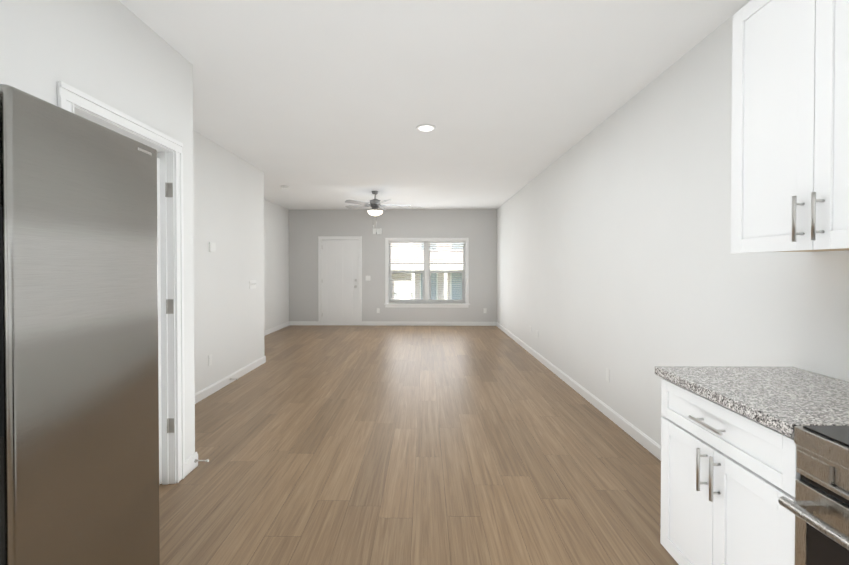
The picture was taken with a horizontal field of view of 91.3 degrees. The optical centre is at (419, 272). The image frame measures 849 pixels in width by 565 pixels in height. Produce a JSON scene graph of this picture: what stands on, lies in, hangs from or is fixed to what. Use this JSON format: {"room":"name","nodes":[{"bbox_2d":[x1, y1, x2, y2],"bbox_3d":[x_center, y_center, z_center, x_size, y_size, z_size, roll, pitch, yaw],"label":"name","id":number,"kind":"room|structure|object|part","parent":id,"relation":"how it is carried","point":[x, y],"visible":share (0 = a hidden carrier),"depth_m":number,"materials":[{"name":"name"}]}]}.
{"room":"kitchen","nodes":[
{"label":"kitchen","id":0,"kind":"room"},
{"bbox_2d":[0,0,194,459],"bbox_3d":[-1.949,-0.009,0.195,0.740,2.740,5.280,0,1,1],"label":"wall","id":1,"kind":"structure","parent":0,"point":[118,55],"depth_m":2.11,"materials":[{"name":"paint"}]},
{"bbox_2d":[57,81,184,484],"bbox_3d":[-1.599,0.256,2.236,0.140,2.164,0.893,0,1,1],"label":"door frame","id":2,"kind":"structure","parent":1,"relation":"attached to","point":[165,155],"depth_m":2.60,"materials":[{"name":"white wood"}]},
{"bbox_2d":[165,182,173,432],"bbox_3d":[-1.567,0.225,2.599,0.044,1.570,0.012,0,1,1],"label":"door hinges","id":3,"kind":"object","parent":2,"relation":"attached to","point":[169,302],"visible":1,"depth_m":2.60,"materials":[{"name":"silver metal"}]},
{"bbox_2d":[157,158,161,484],"bbox_3d":[-2.019,0.308,2.583,0.800,2.030,0.035,0,1,1],"label":"door leaf","id":4,"kind":"structure","parent":1,"relation":"in","point":[159,319],"depth_m":2.58,"materials":[{"name":"white wood"}]},
{"bbox_2d":[185,452,197,469],"bbox_3d":[-1.882,1.284,2.846,0.714,0.095,0.034,0,1,1],"label":"baseboard","id":5,"kind":"structure","parent":1,"relation":"attached to","point":[190,464],"depth_m":2.79,"materials":[{"name":"white wood"}]},
{"bbox_2d":[193,130,263,392],"bbox_3d":[-2.718,-0.055,4.347,0.920,2.740,3.240,0,1,1],"label":"wall","id":6,"kind":"structure","parent":0,"point":[228,192],"depth_m":4.81,"materials":[{"name":"paint"}]},
{"bbox_2d":[208,354,211,365],"bbox_3d":[-2.252,0.944,4.461,0.008,0.114,0.070,0,1,1],"label":"outlet","id":7,"kind":"object","parent":6,"relation":"attached to","point":[209,360],"visible":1,"depth_m":4.44,"materials":[{"name":"white plastic"}]},
{"bbox_2d":[209,242,215,251],"bbox_3d":[-2.244,-0.272,4.487,0.024,0.100,0.110,0,1,1],"label":"thermostat","id":8,"kind":"object","parent":6,"relation":"attached to","point":[212,247],"visible":1,"depth_m":4.47,"materials":[{"name":"white plastic"}]},
{"bbox_2d":[195,356,265,403],"bbox_3d":[-2.249,1.267,4.421,0.014,0.095,3.134,0,1,1],"label":"baseboard","id":9,"kind":"structure","parent":6,"relation":"attached to","point":[211,389],"depth_m":4.82,"materials":[{"name":"white wood"}]},
{"bbox_2d":[249,280,255,288],"bbox_3d":[-2.232,0.161,5.522,0.016,0.111,0.192,0,1,1],"label":"light switch","id":10,"kind":"object","parent":6,"relation":"attached to","point":[252,284],"visible":1,"depth_m":5.52,"materials":[{"name":"white plastic"}]},
{"bbox_2d":[264,199,288,330],"bbox_3d":[-3.256,-0.048,3.770,0.140,2.740,12.390,0,1,1],"label":"wall","id":11,"kind":"structure","parent":0,"point":[276,264],"depth_m":8.95,"materials":[{"name":"paint"}]},
{"bbox_2d":[264,321,289,335],"bbox_3d":[-3.118,1.229,7.912,0.014,0.095,3.850,0,1,1],"label":"baseboard","id":12,"kind":"structure","parent":11,"relation":"attached to","point":[266,332],"depth_m":8.97,"materials":[{"name":"white wood"}]},
{"bbox_2d":[289,209,496,321],"bbox_3d":[-0.639,-0.115,9.856,4.915,2.740,0.140,0,1,1],"label":"wall","id":13,"kind":"structure","parent":0,"point":[476,227],"depth_m":9.79,"materials":[{"name":"paint"}]},
{"bbox_2d":[290,321,317,324],"bbox_3d":[-2.730,1.208,9.825,0.676,0.095,0.014,0,1,1],"label":"baseboard","id":14,"kind":"structure","parent":13,"relation":"attached to","point":[291,322],"depth_m":9.82,"materials":[{"name":"white wood"}]},
{"bbox_2d":[318,236,361,325],"bbox_3d":[-1.876,0.204,9.868,1.028,2.105,0.160,0,1,1],"label":"door frame","id":15,"kind":"structure","parent":13,"relation":"attached to","point":[319,275],"depth_m":9.79,"materials":[{"name":"white wood"}]},
{"bbox_2d":[322,240,358,324],"bbox_3d":[-1.877,0.237,9.846,0.868,2.009,0.040,0,1,1],"label":"entry door","id":16,"kind":"structure","parent":13,"relation":"in","point":[340,275],"depth_m":9.83,"materials":[{"name":"white wood"}]},
{"bbox_2d":[373,229,380,233],"bbox_3d":[-0.998,-0.964,9.758,0.200,0.130,0.048,0,1,1],"label":"door chime","id":17,"kind":"object","parent":13,"relation":"attached to","point":[378,231],"visible":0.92,"depth_m":9.74,"materials":[{"name":"white plastic"}]},
{"bbox_2d":[384,238,469,307],"bbox_3d":[0.173,0.007,9.816,2.010,1.643,0.171,0,1,1],"label":"window","id":18,"kind":"structure","parent":13,"relation":"in","point":[427,272],"depth_m":9.82,"materials":[{"name":"white plastic"}]},
{"bbox_2d":[389,241,464,302],"bbox_3d":[0.173,-0.001,9.801,1.796,1.466,0.059,0,1,1],"label":"window blinds","id":19,"kind":"object","parent":18,"relation":"attached to","point":[428,265],"visible":0.96,"depth_m":9.79,"materials":[{"name":"white plastic"}]},
{"bbox_2d":[362,321,495,325],"bbox_3d":[0.215,1.209,9.781,3.156,0.095,0.014,0,1,1],"label":"baseboard","id":20,"kind":"structure","parent":13,"relation":"attached to","point":[367,323],"depth_m":9.78,"materials":[{"name":"white wood"}]},
{"bbox_2d":[159,325,678,564],"bbox_3d":[-0.731,1.384,3.598,5.515,0.120,12.690,0,1,1],"label":"floor","id":21,"kind":"structure","parent":0,"point":[391,445],"depth_m":2.86,"materials":[{"name":"laminate"}]},
{"bbox_2d":[0,84,159,564],"bbox_3d":[-1.228,0.463,0.995,0.627,1.778,0.960,0,1,1],"label":"refrigerator","id":22,"kind":"object","parent":21,"relation":"on","point":[79,434],"visible":1,"depth_m":1.12,"materials":[{"name":"silver metal"}]},
{"bbox_2d":[655,366,848,564],"bbox_3d":[1.370,0.889,1.542,0.644,0.914,0.709,0,1,1],"label":"base cabinet","id":23,"kind":"object","parent":21,"relation":"on","point":[730,475],"visible":0.9,"depth_m":1.49,"materials":[{"name":"white wood"}]},
{"bbox_2d":[655,366,848,436],"bbox_3d":[1.380,0.451,1.537,0.624,0.038,0.709,0,1,1],"label":"countertop","id":24,"kind":"structure","parent":23,"relation":"on","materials":[{"name":"stone"}]},
{"bbox_2d":[778,426,848,564],"bbox_3d":[1.331,0.885,0.803,0.670,0.898,0.765,0,1,1],"label":"range","id":25,"kind":"object","parent":21,"relation":"on","point":[818,506],"visible":1,"depth_m":1.10,"materials":[{"name":"silver metal"}]},
{"bbox_3d":[1.032,0.642,0.805,0.072,0.027,0.703,0,1,1],"label":"handle","id":26,"kind":"part","parent":25,"relation":"part of","materials":[{"name":"silver metal"}]},
{"bbox_3d":[1.360,0.802,0.802,0.581,0.732,0.755,0,1,1],"label":"glass","id":27,"kind":"part","parent":25,"relation":"part of","materials":[{"name":"black glass"}]},
{"bbox_2d":[119,0,750,209],"bbox_3d":[-0.731,-1.476,3.567,5.515,0.120,12.690,0,1,1],"label":"ceiling","id":28,"kind":"structure","parent":0,"point":[322,104],"depth_m":3.06,"materials":[{"name":"paint"}]},
{"bbox_2d":[345,191,409,233],"bbox_3d":[-0.777,-1.071,7.506,1.211,0.775,1.206,0,1,1],"label":"ceiling fan","id":29,"kind":"object","parent":28,"relation":"hanging from","point":[376,209],"visible":1,"depth_m":7.41,"materials":[{"name":"silver metal"}]},
{"bbox_3d":[-0.801,-1.283,7.476,0.296,0.352,0.296,0,1,1],"label":"motor","id":30,"kind":"part","parent":29,"relation":"part of","materials":[{"name":"silver metal"}]},
{"bbox_3d":[-0.801,-1.065,7.478,0.284,0.088,0.284,0,1,1],"label":"lamp shade","id":31,"kind":"part","parent":29,"relation":"part of","materials":[{"name":"white glass"}]},
{"bbox_2d":[416,124,435,130],"bbox_3d":[0.064,-1.414,4.061,0.190,0.015,0.190,0,1,1],"label":"recessed light","id":32,"kind":"object","parent":28,"relation":"in","point":[425,128],"depth_m":4.02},
{"bbox_2d":[497,1,848,445],"bbox_3d":[1.796,-0.046,3.545,0.140,2.740,12.690,0,1,1],"label":"wall","id":33,"kind":"structure","parent":0,"point":[622,264],"depth_m":3.00,"materials":[{"name":"paint"}]},
{"bbox_2d":[496,322,660,460],"bbox_3d":[1.752,1.252,5.850,0.014,0.095,7.830,0,1,1],"label":"baseboard","id":34,"kind":"structure","parent":33,"relation":"attached to","point":[649,444],"depth_m":3.96,"materials":[{"name":"white wood"}]},
{"bbox_2d":[731,0,848,253],"bbox_3d":[1.520,-0.595,1.385,0.342,1.015,0.834,0,1,1],"label":"upper cabinet","id":35,"kind":"object","parent":33,"relation":"attached to","point":[790,136],"visible":1,"depth_m":1.49,"materials":[{"name":"white wood"}]},
{"bbox_3d":[1.533,-0.082,1.036,0.301,0.003,1.509,0,1,1],"label":"underside panel","id":36,"kind":"part","parent":35,"relation":"part of","materials":[{"name":"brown wood"}]},
{"label":"outside","id":37,"kind":"structure","parent":0,"visible":0},
{"bbox_3d":[0.280,1.963,23.878,80.000,1.680,27.840,0,1,1],"label":"ground","id":38,"kind":"structure","parent":37,"visible":0},
{"bbox_2d":[391,243,462,298],"bbox_3d":[1.345,-0.845,28.252,38.000,6.600,9.000,0,1,1],"label":"building","id":39,"kind":"structure","parent":38,"relation":"on","point":[410,253],"depth_m":23.77,"materials":[{"name":"white"}]},
{"bbox_2d":[391,243,462,298],"bbox_3d":[1.193,-0.107,17.936,38.000,5.350,11.650,0,1,1],"label":"trim","id":40,"kind":"structure","parent":39,"relation":"attached to","point":[407,291],"depth_m":22.23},
{"bbox_2d":[421,243,462,298],"bbox_3d":[0.003,-0.596,23.729,14.530,4.340,0.010,0,1,1],"label":"pane","id":41,"kind":"object","parent":39,"relation":"attached to","point":[454,293],"depth_m":23.71,"materials":[{"name":"clear glass"}]}
]}

